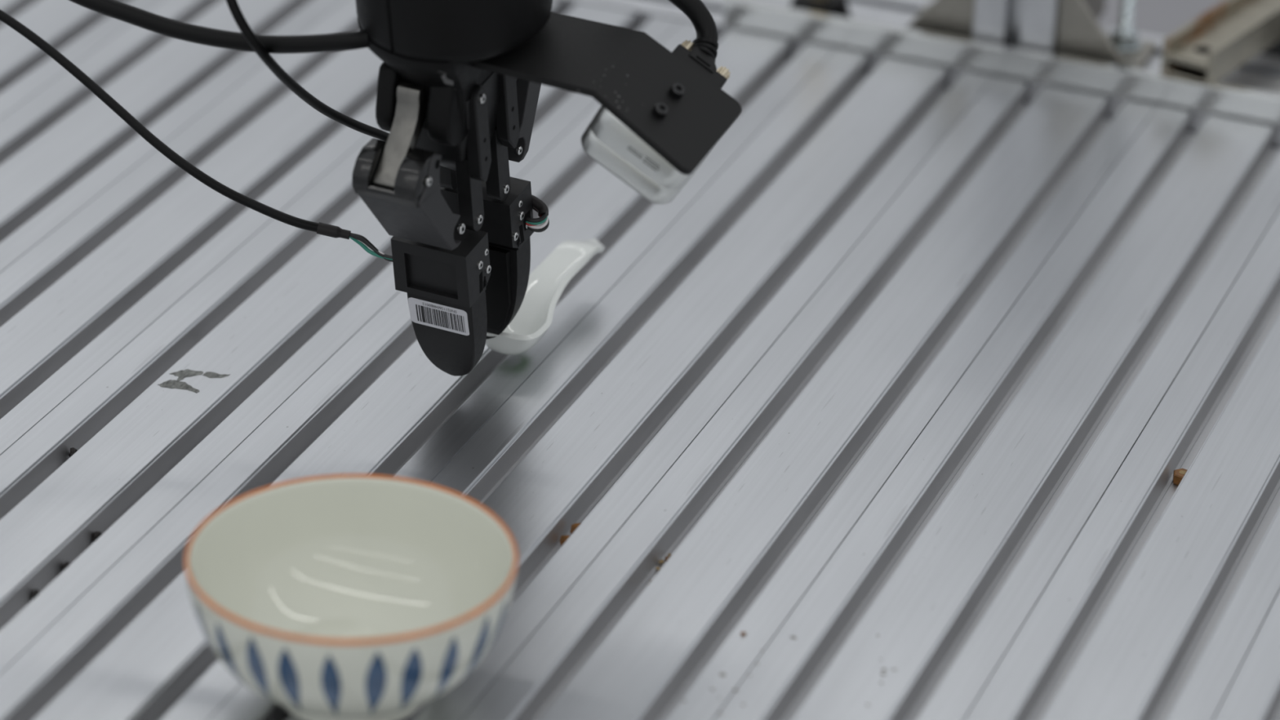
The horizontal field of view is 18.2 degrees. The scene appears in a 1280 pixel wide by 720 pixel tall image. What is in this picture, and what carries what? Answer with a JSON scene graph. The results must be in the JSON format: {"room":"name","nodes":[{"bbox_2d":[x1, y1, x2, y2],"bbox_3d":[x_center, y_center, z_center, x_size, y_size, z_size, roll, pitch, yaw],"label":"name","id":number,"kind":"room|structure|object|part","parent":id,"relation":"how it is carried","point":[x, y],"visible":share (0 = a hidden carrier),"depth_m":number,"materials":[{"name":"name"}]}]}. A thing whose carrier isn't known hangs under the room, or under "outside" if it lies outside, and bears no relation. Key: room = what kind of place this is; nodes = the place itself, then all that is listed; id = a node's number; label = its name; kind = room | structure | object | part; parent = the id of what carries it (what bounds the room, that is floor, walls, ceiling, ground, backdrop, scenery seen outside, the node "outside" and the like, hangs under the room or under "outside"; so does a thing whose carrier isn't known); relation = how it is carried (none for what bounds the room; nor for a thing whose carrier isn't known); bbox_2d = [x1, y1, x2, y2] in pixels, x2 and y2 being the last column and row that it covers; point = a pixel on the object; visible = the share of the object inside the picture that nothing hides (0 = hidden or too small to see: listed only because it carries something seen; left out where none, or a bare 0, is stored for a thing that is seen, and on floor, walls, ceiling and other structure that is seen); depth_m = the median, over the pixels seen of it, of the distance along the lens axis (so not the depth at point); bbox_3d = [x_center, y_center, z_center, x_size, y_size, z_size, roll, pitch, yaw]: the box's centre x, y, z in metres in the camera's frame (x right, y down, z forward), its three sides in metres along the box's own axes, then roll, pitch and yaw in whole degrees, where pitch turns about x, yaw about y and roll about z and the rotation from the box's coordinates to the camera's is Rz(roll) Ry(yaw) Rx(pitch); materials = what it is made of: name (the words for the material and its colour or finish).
{"room":"workspace","nodes":[
{"label":"workspace","id":0,"kind":"room"},
{"bbox_2d":[351,0,741,376],"bbox_3d":[-0.042,-0.122,1.491,0.145,0.332,0.124,23,34,35],"label":"robot gripper","id":1,"kind":"object","parent":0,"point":[460,82],"visible":1,"depth_m":1.51,"materials":[{"name":"black"}]},
{"bbox_2d":[0,9,392,262],"bbox_3d":[-0.245,-0.180,1.580,0.334,0.246,0.018,13,30,21],"label":"cable","id":2,"kind":"object","parent":1,"relation":"attached to","point":[322,228],"visible":0.93,"depth_m":1.59,"materials":[{"name":"black rubber"}]},
{"bbox_2d":[68,0,368,53],"bbox_3d":[-0.242,-0.219,1.513,0.310,0.177,0.021,13,30,21],"label":"power cable","id":3,"kind":"object","parent":1,"relation":"attached to","point":[290,44],"visible":1,"depth_m":1.51,"materials":[{"name":"black rubber"}]},
{"bbox_2d":[226,0,389,140],"bbox_3d":[-0.133,-0.181,1.523,0.051,0.246,0.104,22,33,33],"label":"cable","id":4,"kind":"object","parent":1,"relation":"attached to","point":[233,6],"visible":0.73,"depth_m":1.53,"materials":[{"name":"black rubber"}]},
{"bbox_2d":[484,239,604,355],"bbox_3d":[-0.042,-0.027,1.654,0.032,0.021,0.093,11,29,17],"label":"soup spoon","id":5,"kind":"object","parent":1,"relation":"in","point":[547,282],"visible":0.84,"depth_m":1.65,"materials":[{"name":"white ceramic"}]},
{"bbox_2d":[581,105,717,204],"bbox_3d":[0.006,-0.086,1.501,0.048,0.045,0.047,14,30,22],"label":"camera","id":6,"kind":"object","parent":1,"relation":"attached to","point":[606,140],"visible":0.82,"depth_m":1.49,"materials":[{"name":"white plastic"}]},
{"bbox_2d":[668,0,730,88],"bbox_3d":[0.012,-0.176,1.502,0.034,0.153,0.068,-19,34,-35],"label":"cable","id":7,"kind":"object","parent":1,"relation":"attached to","point":[700,54],"visible":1,"depth_m":1.52,"materials":[{"name":"black plastic"}]},
{"bbox_2d":[1097,0,1223,37],"bbox_3d":[0.943,-0.038,3.479,9.000,0.020,9.500,12,29,19],"label":"floor","id":8,"kind":"structure","parent":0,"point":[1161,18],"depth_m":4.03,"materials":[{"name":"paint"}]},
{"bbox_2d":[0,0,1279,719],"bbox_3d":[-0.097,0.331,1.772,1.200,0.840,0.989,12,29,19],"label":"table","id":9,"kind":"object","parent":8,"relation":"on","point":[904,388],"depth_m":1.62,"materials":[{"name":"metal"}]},
{"bbox_2d":[31,589,39,599],"bbox_3d":[-0.222,0.087,1.471,0.003,0.005,0.004,0,27,-4],"label":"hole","id":10,"kind":"object","parent":9,"relation":"on","point":[35,593],"visible":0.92,"depth_m":1.47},
{"bbox_2d":[60,560,70,571],"bbox_3d":[-0.214,0.077,1.488,0.004,0.006,0.005,-5,28,-13],"label":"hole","id":11,"kind":"object","parent":9,"relation":"on","point":[64,566],"visible":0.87,"depth_m":1.49,"materials":[{"name":"black"}]},
{"bbox_2d":[68,447,77,457],"bbox_3d":[-0.222,0.037,1.565,0.004,0.006,0.005,-8,29,-18],"label":"crumb","id":12,"kind":"object","parent":9,"relation":"on","point":[73,450],"visible":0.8,"depth_m":1.56,"materials":[{"name":"black"}]},
{"bbox_2d":[91,531,102,542],"bbox_3d":[-0.205,0.067,1.509,0.004,0.006,0.003,-3,28,-10],"label":"crumb","id":13,"kind":"object","parent":9,"relation":"on","point":[95,535],"visible":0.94,"depth_m":1.51,"materials":[{"name":"black"}]},
{"bbox_2d":[184,473,518,719],"bbox_3d":[-0.100,0.091,1.390,0.115,0.055,0.115,-5,28,-13],"label":"rice bowl","id":14,"kind":"object","parent":9,"relation":"on","point":[350,596],"visible":1,"depth_m":1.41,"materials":[{"name":"beige ceramic"}]},
{"bbox_2d":[559,535,569,546],"bbox_3d":[-0.028,0.069,1.518,0.004,0.004,0.006,-15,32,-29],"label":"flake","id":15,"kind":"object","parent":9,"relation":"on","point":[563,539],"visible":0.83,"depth_m":1.52,"materials":[{"name":"brown food"}]},
{"bbox_2d":[569,522,581,533],"bbox_3d":[-0.024,0.065,1.524,0.005,0.006,0.003,13,29,20],"label":"flake","id":16,"kind":"object","parent":9,"relation":"on","point":[575,526],"visible":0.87,"depth_m":1.52,"materials":[{"name":"brown food"}]},
{"bbox_2d":[657,559,664,564],"bbox_3d":[0.008,0.076,1.508,0.002,0.002,0.003,24,35,36],"label":"bit","id":17,"kind":"object","parent":9,"relation":"on","point":[660,562],"visible":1,"depth_m":1.51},
{"bbox_3d":[0.089,-0.194,1.947,0.032,0.060,0.032,12,29,19],"label":"machine foot","id":18,"kind":"part","parent":9,"relation":"part of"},
{"bbox_3d":[0.078,-0.157,1.984,1.200,0.040,0.080,12,29,19],"label":"rail","id":19,"kind":"part","parent":9,"relation":"part of","materials":[{"name":"metal"}]},
{"bbox_3d":[0.156,-0.192,1.946,0.039,0.060,0.074,12,29,19],"label":"gusset bracket","id":20,"kind":"part","parent":9,"relation":"part of","materials":[{"name":"grey metal"}]},
{"bbox_2d":[723,0,1279,124],"bbox_3d":[0.329,-0.110,1.851,0.620,0.013,0.006,12,29,19],"label":"table edge","id":21,"kind":"object","parent":9,"relation":"on","point":[1076,73],"visible":1,"depth_m":1.90,"materials":[{"name":"metal"}]},
{"bbox_2d":[1160,0,1279,85],"bbox_3d":[0.322,-0.181,1.954,0.027,0.017,0.231,19,32,30],"label":"channel","id":22,"kind":"object","parent":21,"relation":"on","point":[1209,47],"visible":1,"depth_m":1.89,"materials":[{"name":"beige metal"}]},
{"bbox_2d":[972,0,1059,54],"bbox_3d":[0.196,-0.289,1.877,0.040,0.300,0.080,12,29,19],"label":"upright post","id":23,"kind":"object","parent":9,"relation":"on","point":[1028,24],"visible":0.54,"depth_m":1.90,"materials":[{"name":"metal"}]},
{"bbox_3d":[0.231,-0.176,1.921,0.039,0.060,0.074,12,29,19],"label":"gusset bracket","id":24,"kind":"part","parent":9,"relation":"part of","materials":[{"name":"grey metal"}]},
{"bbox_2d":[1108,0,1142,52],"bbox_3d":[0.236,-0.210,1.901,0.017,0.131,0.017,12,29,19],"label":"bolt","id":25,"kind":"object","parent":9,"relation":"attached to","point":[1123,37],"visible":0.97,"depth_m":1.92,"materials":[{"name":"metal"}]},
{"bbox_2d":[1108,37,1142,52],"bbox_3d":[0.234,-0.153,1.931,0.017,0.002,0.017,3,27,2],"label":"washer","id":26,"kind":"object","parent":25,"relation":"in","point":[1121,44],"depth_m":1.93,"materials":[{"name":"metal"}]},
{"bbox_2d":[1173,468,1186,485],"bbox_3d":[0.214,0.046,1.575,0.007,0.005,0.008,4,27,3],"label":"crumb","id":27,"kind":"object","parent":9,"relation":"on","point":[1178,474],"visible":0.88,"depth_m":1.57,"materials":[{"name":"brown food"}]},
{"bbox_2d":[1258,40,1279,57],"bbox_3d":[0.421,0.201,2.119,0.250,0.778,0.092,12,29,19],"label":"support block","id":28,"kind":"object","parent":8,"relation":"on","point":[1273,50],"visible":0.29,"depth_m":1.95,"materials":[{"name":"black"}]}
]}

